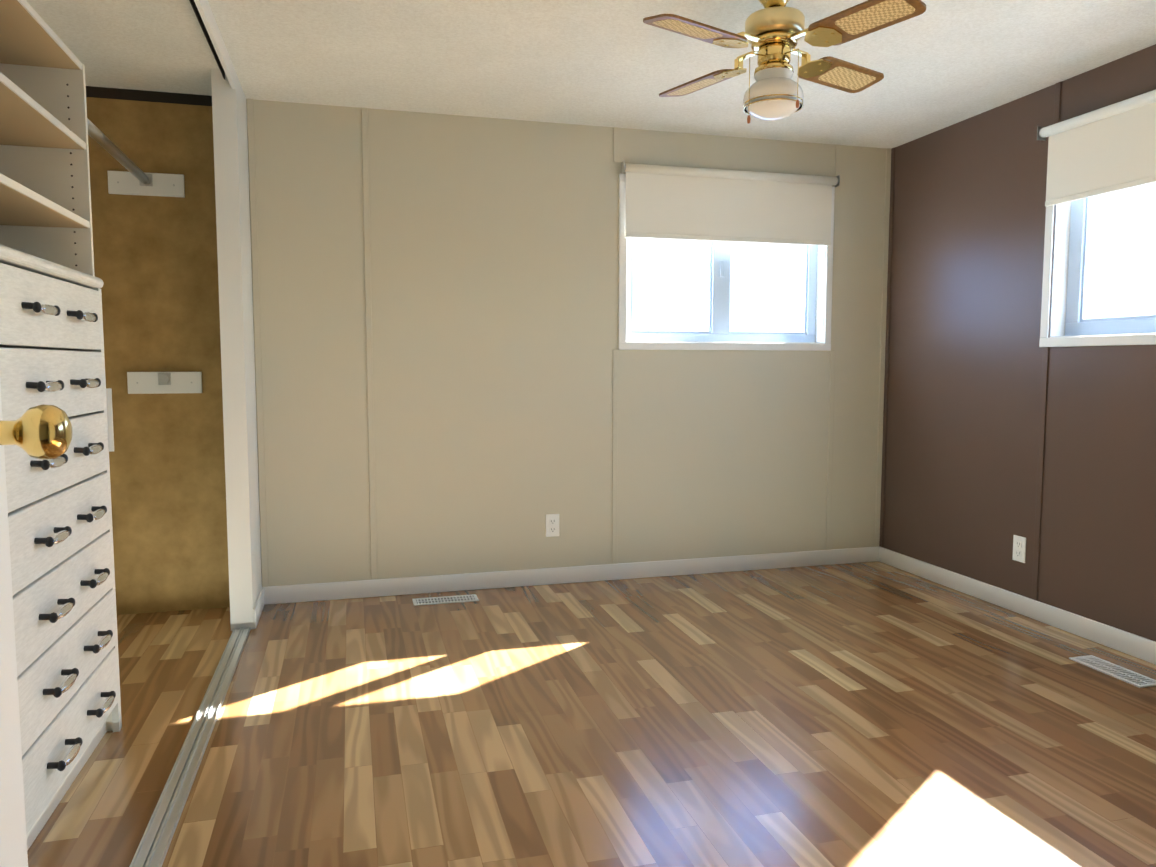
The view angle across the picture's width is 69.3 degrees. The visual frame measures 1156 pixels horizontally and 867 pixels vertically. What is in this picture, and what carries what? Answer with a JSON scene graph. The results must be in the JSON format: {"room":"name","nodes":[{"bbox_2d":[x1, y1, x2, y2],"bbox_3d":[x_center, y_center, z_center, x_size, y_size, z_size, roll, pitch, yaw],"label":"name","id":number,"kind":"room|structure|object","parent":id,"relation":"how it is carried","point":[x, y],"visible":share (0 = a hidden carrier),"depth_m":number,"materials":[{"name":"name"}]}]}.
{"room":"bedroom","nodes":[
{"label":"bedroom","id":0,"kind":"room"},
{"bbox_2d":[194,0,261,630],"bbox_3d":[-1.010,-0.188,1.934,0.090,2.300,3.900,-1,5,-15],"label":"door frame","id":1,"kind":"structure","parent":0,"point":[230,136],"depth_m":3.46,"materials":[{"name":"beige wood"}]},
{"bbox_2d":[0,384,71,866],"bbox_3d":[-0.503,0.066,0.519,0.140,2.010,0.832,-1,5,-15],"label":"door","id":2,"kind":"structure","parent":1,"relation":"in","point":[43,432],"depth_m":0.90,"materials":[{"name":"painted wood"},{"name":"brass"}]},
{"bbox_2d":[129,627,249,866],"bbox_3d":[-1.019,0.949,2.063,0.066,0.013,3.070,-1,5,-15],"label":"sliding rail","id":3,"kind":"object","parent":1,"relation":"in","point":[154,845],"visible":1,"depth_m":2.33,"materials":[{"name":"silver metal"}]},
{"bbox_2d":[189,0,224,78],"bbox_3d":[-1.003,-1.307,1.879,0.027,0.060,3.070,-1,5,-15],"label":"sliding rail","id":4,"kind":"object","parent":1,"relation":"in","point":[200,21],"visible":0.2,"depth_m":2.94,"materials":[{"name":"brown metal"}]},
{"bbox_2d":[253,587,263,628],"bbox_3d":[-1.422,0.774,3.726,0.010,0.085,0.368,-1,5,-15],"label":"baseboard","id":5,"kind":"structure","parent":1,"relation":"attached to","point":[258,608],"depth_m":3.67,"materials":[{"name":"white wood"}]},
{"bbox_2d":[86,86,885,614],"bbox_3d":[-0.269,-0.377,4.207,4.337,2.300,0.128,-1,5,-15],"label":"wall","id":6,"kind":"structure","parent":0,"point":[494,247],"depth_m":4.05,"materials":[{"name":"beige paint"}]},
{"bbox_2d":[87,118,201,393],"bbox_3d":[-1.689,-0.606,3.064,0.341,0.962,1.292,-1,5,-15],"label":"hanging rod","id":7,"kind":"object","parent":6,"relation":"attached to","point":[135,180],"visible":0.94,"depth_m":3.65,"materials":[{"name":"silver metal"}]},
{"bbox_2d":[546,514,558,536],"bbox_3d":[-0.129,0.468,4.252,0.072,0.116,0.009,-1,5,-15],"label":"electrical outlet","id":8,"kind":"object","parent":6,"relation":"attached to","point":[552,525],"visible":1,"depth_m":4.25,"materials":[{"name":"white plastic"}]},
{"bbox_2d":[247,99,890,586],"bbox_3d":[0.123,-0.423,4.248,3.313,2.215,0.007,-1,5,-15],"label":"trim","id":9,"kind":"structure","parent":6,"relation":"attached to","point":[369,343],"depth_m":3.98,"materials":[{"name":"beige wood"}]},
{"bbox_2d":[264,546,879,604],"bbox_3d":[0.124,0.723,4.341,3.317,0.085,0.012,-1,5,-15],"label":"baseboard","id":10,"kind":"structure","parent":6,"relation":"attached to","point":[398,586],"depth_m":4.27,"materials":[{"name":"white wood"}]},
{"bbox_2d":[618,173,834,350],"bbox_3d":[0.780,-0.884,4.450,1.220,0.880,0.139,-1,5,-15],"label":"window","id":11,"kind":"structure","parent":6,"relation":"in","point":[817,314],"depth_m":4.48,"materials":[{"name":"white plastic"}]},
{"bbox_2d":[621,161,839,245],"bbox_3d":[0.806,-1.184,4.334,1.210,0.366,0.046,-1,5,-15],"label":"window blind","id":12,"kind":"object","parent":11,"relation":"attached to","point":[675,202],"visible":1,"depth_m":4.34,"materials":[{"name":"white fabric"}]},
{"bbox_2d":[26,0,1155,148],"bbox_3d":[0.402,-1.348,1.650,4.337,0.060,5.240,-1,5,-15],"label":"ceiling","id":13,"kind":"structure","parent":0,"point":[940,64],"depth_m":3.21,"materials":[{"name":"white paint"}]},
{"bbox_2d":[643,0,925,123],"bbox_3d":[0.610,-1.175,2.600,0.949,0.442,0.949,-1,5,-15],"label":"fan","id":14,"kind":"object","parent":13,"relation":"hanging from","point":[773,33],"visible":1,"depth_m":2.54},
{"bbox_2d":[27,561,1155,866],"bbox_3d":[0.402,1.004,1.847,4.337,0.060,5.240,-1,5,-15],"label":"floor","id":15,"kind":"structure","parent":0,"point":[875,713],"depth_m":2.54,"materials":[{"name":"laminate"}]},
{"bbox_2d":[0,0,121,850],"bbox_3d":[-1.504,-0.039,2.051,0.502,1.985,0.845,-1,5,-15],"label":"organizer","id":16,"kind":"object","parent":15,"relation":"on","point":[60,511],"visible":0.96,"depth_m":2.17,"materials":[{"name":"white wood"}]},
{"bbox_2d":[412,594,478,605],"bbox_3d":[-0.631,0.792,3.981,0.305,0.006,0.105,-1,5,-15],"label":"floor vent","id":17,"kind":"object","parent":15,"relation":"in","point":[444,599],"visible":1,"depth_m":3.98,"materials":[{"name":"silver metal"}]},
{"bbox_2d":[1069,655,1155,687],"bbox_3d":[1.967,0.869,3.063,0.110,0.006,0.300,-1,5,-15],"label":"floor vent","id":18,"kind":"object","parent":15,"relation":"in","point":[1136,679],"visible":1,"depth_m":3.05,"materials":[{"name":"silver metal"}]},
{"bbox_2d":[883,44,1155,641],"bbox_3d":[2.452,-0.213,2.242,0.120,2.300,5.120,-1,5,-15],"label":"wall","id":19,"kind":"structure","parent":0,"point":[964,379],"depth_m":3.82,"materials":[{"name":"brown paint"}]},
{"bbox_2d":[879,81,1060,600],"bbox_3d":[2.155,-0.327,3.087,0.007,2.215,3.306,-1,5,-15],"label":"trim","id":20,"kind":"structure","parent":19,"relation":"attached to","point":[1057,101],"depth_m":3.67,"materials":[{"name":"brown wood"}]},
{"bbox_2d":[879,547,1155,664],"bbox_3d":[2.230,0.843,2.898,0.012,0.085,3.888,-1,5,-15],"label":"baseboard","id":21,"kind":"structure","parent":19,"relation":"attached to","point":[1137,646],"depth_m":3.70,"materials":[{"name":"white wood"}]},
{"bbox_2d":[1013,535,1025,562],"bbox_3d":[1.988,0.520,3.768,0.009,0.116,0.072,-1,5,-15],"label":"electrical outlet","id":22,"kind":"object","parent":19,"relation":"attached to","point":[1019,548],"visible":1,"depth_m":3.76,"materials":[{"name":"white plastic"}]},
{"bbox_2d":[1037,90,1155,206],"bbox_3d":[2.191,-1.067,2.756,0.046,0.336,1.682,-1,5,-15],"label":"window blind","id":23,"kind":"object","parent":19,"relation":"attached to","point":[1108,149],"visible":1,"depth_m":3.28,"materials":[{"name":"white fabric"}]},
{"bbox_2d":[1039,184,1155,346],"bbox_3d":[2.282,-0.747,2.807,0.139,0.880,1.660,-1,5,-15],"label":"window","id":24,"kind":"structure","parent":19,"relation":"in","point":[1071,325],"depth_m":3.53,"materials":[{"name":"white plastic"}]}
]}

